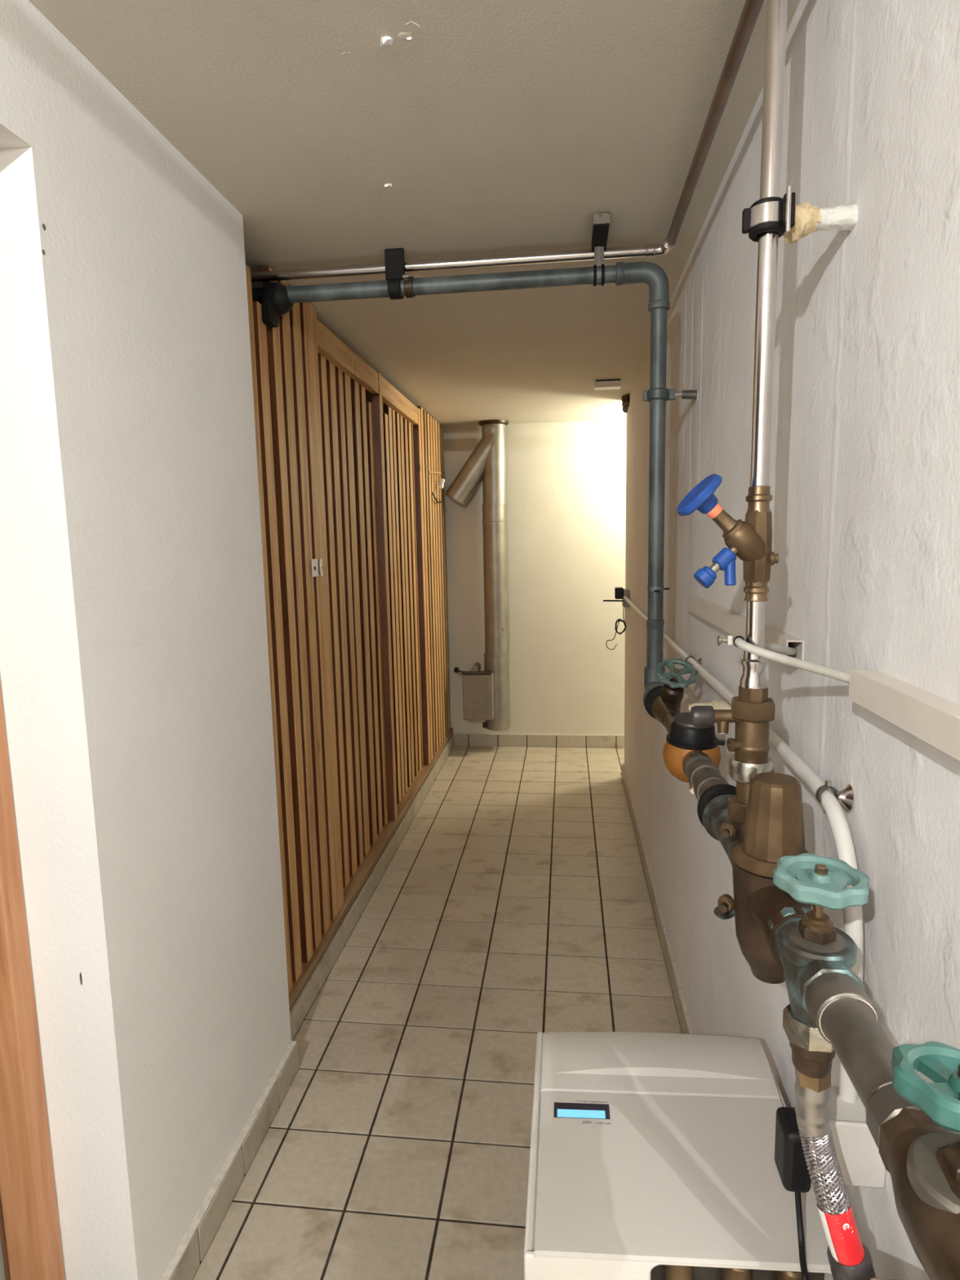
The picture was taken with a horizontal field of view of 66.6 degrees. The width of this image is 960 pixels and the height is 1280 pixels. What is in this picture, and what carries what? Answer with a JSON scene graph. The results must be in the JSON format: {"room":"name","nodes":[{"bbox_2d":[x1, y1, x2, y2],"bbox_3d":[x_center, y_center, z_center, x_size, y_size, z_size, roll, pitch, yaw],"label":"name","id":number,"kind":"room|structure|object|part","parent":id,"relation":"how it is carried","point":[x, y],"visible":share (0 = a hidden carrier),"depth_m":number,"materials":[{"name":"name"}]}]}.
{"room":"basement corridor","nodes":[
{"label":"basement corridor","id":0,"kind":"room"},
{"bbox_2d":[0,0,31,149],"bbox_3d":[-0.811,-0.721,0.556,0.265,0.198,0.940,0,8,7],"label":"wall","id":1,"kind":"structure","parent":0,"point":[15,127],"depth_m":0.98,"materials":[{"name":"paint"}]},
{"bbox_2d":[0,0,291,1279],"bbox_3d":[-0.696,0.134,1.493,0.266,2.145,0.703,0,8,7],"label":"wall","id":2,"kind":"structure","parent":0,"point":[135,678],"depth_m":1.25,"materials":[{"name":"paint"}]},
{"bbox_2d":[0,684,65,1279],"bbox_3d":[-0.835,0.344,0.704,0.090,1.945,0.936,0,8,7],"label":"door frame","id":3,"kind":"structure","parent":2,"relation":"attached to","point":[29,1228],"depth_m":1.19,"materials":[{"name":"brown wood"}]},
{"bbox_2d":[159,1040,298,1279],"bbox_3d":[-0.565,1.190,1.355,0.019,0.083,1.218,0,8,7],"label":"baseboard","id":4,"kind":"structure","parent":2,"relation":"attached to","point":[184,1262],"depth_m":1.57,"materials":[{"name":"tile"}]},
{"bbox_2d":[245,264,453,1040],"bbox_3d":[-0.427,-0.121,3.381,0.090,2.140,3.142,0,8,7],"label":"wall","id":5,"kind":"structure","parent":0,"point":[284,357],"depth_m":2.31,"materials":[{"name":"brown wood"}]},
{"bbox_2d":[311,559,323,577],"bbox_3d":[-0.516,-0.229,2.315,0.013,0.056,0.071,0,8,7],"label":"lock hasp","id":6,"kind":"object","parent":5,"relation":"attached to","point":[317,569],"visible":1,"depth_m":2.31,"materials":[{"name":"silver metal"}]},
{"bbox_3d":[-0.520,-0.227,2.304,0.006,0.056,0.048,0,8,7],"label":"plate","id":7,"kind":"part","parent":6,"relation":"part of","materials":[{"name":"silver metal"}]},
{"bbox_3d":[-0.545,-0.040,2.417,0.070,2.040,0.118,0,8,7],"label":"post","id":8,"kind":"part","parent":5,"relation":"part of","materials":[{"name":"brown wood"}]},
{"bbox_2d":[317,352,387,888],"bbox_3d":[-0.510,-0.090,2.870,0.046,1.982,0.765,0,8,7],"label":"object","id":9,"kind":"structure","parent":5,"relation":"in","point":[346,416],"depth_m":2.85,"materials":[{"name":"brown wood"}]},
{"bbox_3d":[-0.409,0.832,3.507,0.087,0.030,3.138,0,8,7],"label":"rail","id":10,"kind":"part","parent":5,"relation":"part of","materials":[{"name":"brown wood"}]},
{"bbox_3d":[-0.446,-0.145,3.272,0.077,2.018,0.049,0,8,7],"label":"post","id":11,"kind":"part","parent":5,"relation":"part of","materials":[{"name":"brown wood"}]},
{"bbox_2d":[382,403,423,804],"bbox_3d":[-0.412,-0.198,3.703,0.046,1.972,0.776,0,8,7],"label":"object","id":12,"kind":"structure","parent":5,"relation":"in","point":[398,446],"depth_m":3.71,"materials":[{"name":"brown wood"}]},
{"bbox_3d":[-0.348,-0.259,4.112,0.077,2.018,0.057,0,8,7],"label":"post","id":13,"kind":"part","parent":5,"relation":"part of","materials":[{"name":"brown wood"}]},
{"bbox_2d":[427,471,441,474],"bbox_3d":[-0.271,-1.005,4.391,0.011,0.037,0.351,0,8,8],"label":"wooden peg","id":14,"kind":"object","parent":5,"relation":"on","point":[428,472],"visible":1,"depth_m":4.36,"materials":[{"name":"brown wood"}]},
{"bbox_2d":[431,492,443,503],"bbox_3d":[-0.252,-0.862,4.436,0.025,0.062,0.198,1,8,15],"label":"metal hook","id":15,"kind":"object","parent":5,"relation":"attached to","point":[433,494],"visible":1,"depth_m":4.37,"materials":[{"name":"brown metal"}]},
{"bbox_2d":[435,478,444,488],"bbox_3d":[-0.242,-0.956,4.471,0.058,0.061,0.029,0,8,7],"label":"wall hook","id":16,"kind":"object","parent":5,"relation":"attached to","point":[442,483],"visible":1,"depth_m":4.46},
{"bbox_2d":[28,0,800,426],"bbox_3d":[-0.140,-0.905,0.554,4.600,0.160,8.700,0,8,7],"label":"ceiling","id":17,"kind":"structure","parent":0,"point":[340,132],"depth_m":1.39,"materials":[{"name":"paint"}]},
{"bbox_2d":[384,248,415,299],"bbox_3d":[-0.208,-0.954,1.913,0.070,0.116,0.054,0,8,7],"label":"hanger","id":18,"kind":"object","parent":17,"relation":"attached to","point":[393,258],"visible":0.89,"depth_m":1.89,"materials":[{"name":"black metal"}]},
{"bbox_3d":[-0.221,-0.973,1.894,0.050,0.074,0.012,0,8,7],"label":"bracket plate","id":19,"kind":"part","parent":18,"relation":"part of","materials":[{"name":"black metal"}]},
{"bbox_2d":[591,212,609,286],"bbox_3d":[0.294,-0.950,1.792,0.038,0.113,0.172,0,8,7],"label":"hanger","id":20,"kind":"object","parent":17,"relation":"attached to","point":[601,220],"visible":0.95,"depth_m":1.81,"materials":[{"name":"black metal"}]},
{"bbox_2d":[286,262,680,719],"bbox_3d":[-0.238,-0.375,1.921,1.480,1.141,0.202,0,8,7],"label":"pipe","id":21,"kind":"object","parent":20,"relation":"hanging from","point":[650,273],"visible":0.71,"depth_m":1.88,"materials":[{"name":"metal"}]},
{"bbox_2d":[251,281,293,327],"bbox_3d":[-0.607,-0.896,1.961,0.202,0.117,0.101,0,8,7],"label":"wrap","id":22,"kind":"object","parent":21,"relation":"attached to","point":[273,298],"visible":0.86,"depth_m":1.93,"materials":[{"name":"black rubber"}]},
{"bbox_2d":[647,586,669,592],"bbox_3d":[0.470,-0.135,1.941,0.042,0.014,0.053,-6,9,-30],"label":"strap","id":23,"kind":"object","parent":21,"relation":"attached to","point":[655,589],"visible":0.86,"depth_m":1.93,"materials":[{"name":"metal"}]},
{"bbox_2d":[651,657,697,727],"bbox_3d":[0.456,0.121,1.723,0.096,0.159,0.180,0,8,7],"label":"valve","id":24,"kind":"object","parent":21,"relation":"attached to","point":[669,700],"visible":0.99,"depth_m":1.69,"materials":[{"name":"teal metal"}]},
{"bbox_2d":[662,711,677,733],"bbox_3d":[0.420,0.196,1.538,0.050,0.050,0.217,0,8,7],"label":"fittings","id":25,"kind":"object","parent":24,"relation":"attached to","point":[668,719],"visible":0.1,"depth_m":1.60,"materials":[{"name":"brown metal"}]},
{"bbox_2d":[662,711,725,782],"bbox_3d":[0.403,0.207,1.381,0.110,0.128,0.127,0,8,7],"label":"meter","id":26,"kind":"object","parent":25,"relation":"attached to","point":[683,739],"visible":0.66,"depth_m":1.35,"materials":[{"name":"orange metal"}]},
{"bbox_2d":[666,720,718,750],"bbox_3d":[0.401,0.175,1.383,0.095,0.047,0.095,0,8,7],"label":"register","id":27,"kind":"object","parent":26,"relation":"attached to","point":[682,735],"depth_m":1.35,"materials":[{"name":"black plastic"}]},
{"bbox_3d":[0.402,0.151,1.378,0.075,0.015,0.083,0,8,7],"label":"lid","id":28,"kind":"part","parent":26,"relation":"part of","materials":[{"name":"black plastic"}]},
{"bbox_2d":[683,751,736,826],"bbox_3d":[0.382,0.244,1.211,0.080,0.080,0.237,0,8,7],"label":"fittings","id":29,"kind":"object","parent":26,"relation":"attached to","point":[705,780],"visible":0.58,"depth_m":1.19,"materials":[{"name":"silver metal"}]},
{"bbox_2d":[250,0,764,282],"bbox_3d":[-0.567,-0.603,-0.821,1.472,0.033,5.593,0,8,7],"label":"pipe","id":30,"kind":"object","parent":20,"relation":"hanging from","point":[751,10],"visible":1,"depth_m":1.83,"materials":[{"name":"silver metal"}]},
{"bbox_3d":[0.294,-0.993,1.789,0.036,0.027,0.165,0,8,7],"label":"rail","id":31,"kind":"part","parent":20,"relation":"part of","materials":[{"name":"black metal"}]},
{"bbox_2d":[594,378,621,390],"bbox_3d":[0.612,-1.226,3.511,0.125,0.034,0.070,0,8,7],"label":"junction box","id":32,"kind":"object","parent":17,"relation":"attached to","point":[600,384],"visible":1,"depth_m":3.48,"materials":[{"name":"white plastic"}]},
{"bbox_2d":[192,746,681,1279],"bbox_3d":[-0.089,1.343,0.904,4.400,0.120,8.600,0,8,7],"label":"floor","id":33,"kind":"structure","parent":0,"point":[514,905],"depth_m":2.15,"materials":[{"name":"tile"}]},
{"bbox_2d":[524,1031,833,1279],"bbox_3d":[0.256,0.948,1.037,0.359,0.615,0.408,0,8,7],"label":"water softener","id":34,"kind":"object","parent":33,"relation":"on","point":[652,1154],"visible":0.95,"depth_m":0.93,"materials":[{"name":"white plastic"}]},
{"bbox_3d":[0.266,0.646,1.122,0.340,0.040,0.159,0,8,7],"label":"salt lid","id":35,"kind":"part","parent":34,"relation":"part of","materials":[{"name":"grey plastic"}]},
{"bbox_3d":[0.235,0.971,0.863,0.357,0.577,0.038,-1,8,4],"label":"panel","id":36,"kind":"part","parent":34,"relation":"part of","materials":[{"name":"white plastic"}]},
{"bbox_2d":[774,1106,811,1279],"bbox_3d":[0.354,0.784,0.828,0.030,0.492,0.094,0,8,7],"label":"power adapter","id":37,"kind":"object","parent":34,"relation":"attached to","point":[790,1162],"visible":0.92,"depth_m":0.81,"materials":[{"name":"black plastic"}]},
{"bbox_3d":[0.357,0.820,0.821,0.018,0.423,0.071,0,8,7],"label":"cord","id":38,"kind":"part","parent":37,"relation":"part of","materials":[{"name":"black plastic"}]},
{"bbox_2d":[441,419,626,747],"bbox_3d":[0.380,-0.286,4.931,4.600,2.265,0.140,0,8,7],"label":"wall","id":39,"kind":"structure","parent":0,"point":[566,482],"depth_m":4.84,"materials":[{"name":"beige paint"}]},
{"bbox_2d":[453,662,493,719],"bbox_3d":[-0.029,0.331,4.851,0.249,0.351,0.282,0,8,7],"label":"wall box","id":40,"kind":"object","parent":39,"relation":"attached to","point":[477,686],"visible":1,"depth_m":4.72,"materials":[{"name":"metal"}]},
{"bbox_3d":[-0.148,0.193,4.726,0.038,0.041,0.037,-7,10,-38],"label":"knob","id":41,"kind":"part","parent":40,"relation":"part of","materials":[{"name":"black plastic"}]},
{"bbox_3d":[-0.022,0.374,4.726,0.172,0.288,0.005,0,8,7],"label":"door","id":42,"kind":"part","parent":40,"relation":"part of","materials":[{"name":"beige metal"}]},
{"bbox_2d":[445,419,508,730],"bbox_3d":[-0.003,-0.398,4.787,0.415,1.990,0.193,0,8,7],"label":"pipe","id":43,"kind":"object","parent":39,"relation":"attached to","point":[486,463],"visible":0.99,"depth_m":4.68,"materials":[{"name":"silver metal"}]},
{"bbox_2d":[453,733,624,747],"bbox_3d":[1.148,0.681,4.896,2.675,0.087,0.012,0,8,7],"label":"baseboard","id":44,"kind":"structure","parent":39,"relation":"attached to","point":[460,739],"depth_m":4.98,"materials":[{"name":"tile"}]},
{"bbox_2d":[621,0,959,1279],"bbox_3d":[0.657,-0.016,2.357,0.158,2.161,3.675,0,8,7],"label":"wall","id":45,"kind":"structure","parent":0,"point":[864,482],"depth_m":0.89,"materials":[{"name":"paint"}]},
{"bbox_2d":[603,586,629,607],"bbox_3d":[0.732,-0.230,3.932,0.136,0.105,0.090,0,8,7],"label":"bracket","id":46,"kind":"object","parent":45,"relation":"attached to","point":[620,592],"visible":0.99,"depth_m":3.89,"materials":[{"name":"black metal"}]},
{"bbox_2d":[605,607,626,649],"bbox_3d":[0.734,-0.062,3.944,0.109,0.232,0.028,0,8,7],"label":"coil","id":47,"kind":"object","parent":46,"relation":"hanging from","point":[618,620],"visible":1,"depth_m":3.94,"materials":[{"name":"black plastic"}]},
{"bbox_2d":[621,763,694,1034],"bbox_3d":[0.630,1.013,2.505,0.015,0.083,3.665,0,8,7],"label":"baseboard","id":48,"kind":"structure","parent":45,"relation":"attached to","point":[686,1024],"depth_m":2.54,"materials":[{"name":"tile"}]},
{"bbox_2d":[643,387,697,402],"bbox_3d":[0.489,-0.628,1.876,0.139,0.029,0.057,0,8,7],"label":"clamp","id":49,"kind":"object","parent":45,"relation":"attached to","point":[658,393],"visible":0.91,"depth_m":1.86,"materials":[{"name":"metal"}]},
{"bbox_3d":[0.510,-0.629,1.873,0.022,0.014,0.014,0,8,7],"label":"rod","id":50,"kind":"part","parent":49,"relation":"part of","materials":[{"name":"silver metal"}]},
{"bbox_2d":[684,654,702,664],"bbox_3d":[0.537,0.057,1.839,0.039,0.040,0.029,0,8,7],"label":"clip","id":51,"kind":"object","parent":45,"relation":"attached to","point":[699,660],"visible":0.45,"depth_m":1.83,"materials":[{"name":"silver metal"}]},
{"bbox_2d":[688,700,731,711],"bbox_3d":[0.469,0.139,1.488,0.088,0.032,0.032,0,8,7],"label":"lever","id":52,"kind":"object","parent":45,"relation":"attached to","point":[716,704],"visible":0.41,"depth_m":1.48,"materials":[{"name":"plastic"}]},
{"bbox_2d":[622,595,863,1102],"bbox_3d":[0.593,0.134,2.373,0.019,0.330,3.226,0,8,7],"label":"pipe","id":53,"kind":"object","parent":45,"relation":"attached to","point":[845,850],"visible":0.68,"depth_m":0.84,"materials":[{"name":"white plastic"}]},
{"bbox_2d":[688,595,804,665],"bbox_3d":[0.498,-0.039,1.461,0.024,0.037,0.854,0,8,7],"label":"cable trunking","id":54,"kind":"object","parent":45,"relation":"attached to","point":[734,623],"visible":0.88,"depth_m":1.39,"materials":[{"name":"white plastic"}]},
{"bbox_2d":[733,635,849,683],"bbox_3d":[0.383,0.017,0.933,0.122,0.048,0.321,0,8,7],"label":"cable","id":55,"kind":"object","parent":54,"relation":"attached to","point":[771,651],"visible":0.85,"depth_m":0.90,"materials":[{"name":"white plastic"}]},
{"bbox_2d":[717,635,733,645],"bbox_3d":[0.314,0.000,0.934,0.018,0.014,0.014,0,8,7],"label":"clip","id":56,"kind":"object","parent":55,"relation":"attached to","point":[729,639],"visible":1,"depth_m":0.93,"materials":[{"name":"white plastic"}]},
{"bbox_2d":[702,772,812,983],"bbox_3d":[0.338,0.270,0.914,0.110,0.244,0.345,0,8,7],"label":"pressure reducer","id":57,"kind":"object","parent":45,"relation":"attached to","point":[774,828],"visible":0.8,"depth_m":0.82,"materials":[{"name":"brown metal"}]},
{"bbox_2d":[690,685,775,840],"bbox_3d":[0.329,0.166,0.955,0.104,0.216,0.058,0,8,7],"label":"valve","id":58,"kind":"object","parent":57,"relation":"attached to","point":[751,712],"visible":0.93,"depth_m":0.93,"materials":[{"name":"brown metal"}]},
{"bbox_2d":[690,705,739,734],"bbox_3d":[0.305,0.103,0.948,0.058,0.036,0.027,0,8,7],"label":"tap","id":59,"kind":"object","parent":58,"relation":"on","point":[700,715],"depth_m":0.94,"materials":[{"name":"brown metal"}]},
{"bbox_2d":[746,885,812,965],"bbox_3d":[0.331,0.303,0.787,0.067,0.067,0.085,0,8,7],"label":"outlet","id":60,"kind":"object","parent":57,"relation":"attached to","point":[764,904],"depth_m":0.79,"materials":[{"name":"brown metal"}]},
{"bbox_2d":[767,853,869,1026],"bbox_3d":[0.322,0.286,0.702,0.086,0.152,0.111,0,8,7],"label":"valve","id":61,"kind":"object","parent":57,"relation":"attached to","point":[807,948],"visible":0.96,"depth_m":0.68,"materials":[{"name":"teal metal"}]},
{"bbox_3d":[0.320,0.246,0.691,0.013,0.036,0.013,0,8,7],"label":"stem","id":62,"kind":"part","parent":61,"relation":"part of","materials":[{"name":"gold metal"}]},
{"bbox_3d":[0.320,0.227,0.688,0.044,0.006,0.044,0,8,7],"label":"wheel plate","id":63,"kind":"part","parent":61,"relation":"part of","materials":[{"name":"teal metal"}]},
{"bbox_2d":[804,972,922,1149],"bbox_3d":[0.306,0.329,0.574,0.051,0.053,0.161,0,8,7],"label":"pipe","id":64,"kind":"object","parent":61,"relation":"attached to","point":[842,1011],"visible":0.74,"depth_m":0.57,"materials":[{"name":"silver metal"}]},
{"bbox_2d":[804,972,879,1044],"bbox_3d":[0.314,0.321,0.636,0.051,0.051,0.036,0,8,7],"label":"socket","id":65,"kind":"object","parent":64,"relation":"attached to","point":[828,994],"depth_m":0.62,"materials":[{"name":"grey metal"}]},
{"bbox_2d":[866,1084,922,1149],"bbox_3d":[0.299,0.338,0.508,0.050,0.053,0.026,0,8,7],"label":"socket","id":66,"kind":"object","parent":64,"relation":"attached to","point":[883,1103],"depth_m":0.51,"materials":[{"name":"brown metal"}]},
{"bbox_2d":[878,1041,959,1279],"bbox_3d":[0.300,0.283,0.416,0.093,0.152,0.098,0,8,7],"label":"valve","id":67,"kind":"object","parent":64,"relation":"attached to","point":[919,1150],"visible":1,"depth_m":0.41,"materials":[{"name":"brown metal"}]},
{"bbox_2d":[742,185,857,244],"bbox_3d":[0.376,-0.494,0.856,0.130,0.050,0.053,0,8,7],"label":"clamp","id":68,"kind":"object","parent":45,"relation":"attached to","point":[792,221],"visible":0.94,"depth_m":0.85,"materials":[{"name":"black metal"}]},
{"bbox_2d":[739,0,787,688],"bbox_3d":[0.342,-0.383,0.879,0.033,0.894,0.033,0,8,7],"label":"riser pipe","id":69,"kind":"object","parent":68,"relation":"attached to","point":[753,677],"visible":0.89,"depth_m":0.87,"materials":[{"name":"silver metal"}]},
{"bbox_2d":[676,473,778,601],"bbox_3d":[0.308,-0.126,0.905,0.125,0.158,0.067,0,8,7],"label":"valve","id":70,"kind":"object","parent":69,"relation":"attached to","point":[750,540],"visible":1,"depth_m":0.90,"materials":[{"name":"brown metal"}]},
{"bbox_2d":[693,547,736,588],"bbox_3d":[0.293,-0.090,0.911,0.052,0.050,0.029,0,8,7],"label":"tap","id":71,"kind":"object","parent":70,"relation":"on","point":[725,560],"depth_m":0.90,"materials":[{"name":"blue plastic"}]},
{"bbox_2d":[782,1004,875,1279],"bbox_3d":[0.347,0.561,0.718,0.105,0.402,0.053,4,9,33],"label":"flexible hose","id":72,"kind":"object","parent":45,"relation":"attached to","point":[849,1258],"visible":1,"depth_m":0.70,"materials":[{"name":"silver metal"}]},
{"bbox_2d":[815,779,854,813],"bbox_3d":[0.423,0.188,0.875,0.039,0.040,0.033,0,8,7],"label":"clip","id":73,"kind":"object","parent":45,"relation":"attached to","point":[846,797],"visible":0.91,"depth_m":0.87,"materials":[{"name":"silver metal"}]},
{"bbox_2d":[830,1085,885,1188],"bbox_3d":[0.401,0.544,0.808,0.067,0.074,0.062,0,8,7],"label":"box","id":74,"kind":"object","parent":45,"relation":"attached to","point":[860,1160],"visible":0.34,"depth_m":0.78,"materials":[{"name":"white plastic"}]},
{"bbox_3d":[0.398,0.548,0.780,0.067,0.074,0.005,0,8,7],"label":"plate","id":75,"kind":"part","parent":74,"relation":"part of","materials":[{"name":"white plastic"}]},
{"bbox_2d":[870,1277,897,1279],"bbox_3d":[0.373,0.714,0.592,0.072,0.292,0.140,0,8,7],"label":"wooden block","id":76,"kind":"object","parent":45,"relation":"attached to","point":[872,1278],"visible":1,"depth_m":0.64,"materials":[{"name":"brown wood"}]},
{"bbox_2d":[848,669,959,760],"bbox_3d":[0.403,0.066,0.669,0.028,0.033,0.263,0,8,7],"label":"cable trunking","id":77,"kind":"object","parent":45,"relation":"attached to","point":[934,719],"visible":1,"depth_m":0.67,"materials":[{"name":"white plastic"}]}
]}

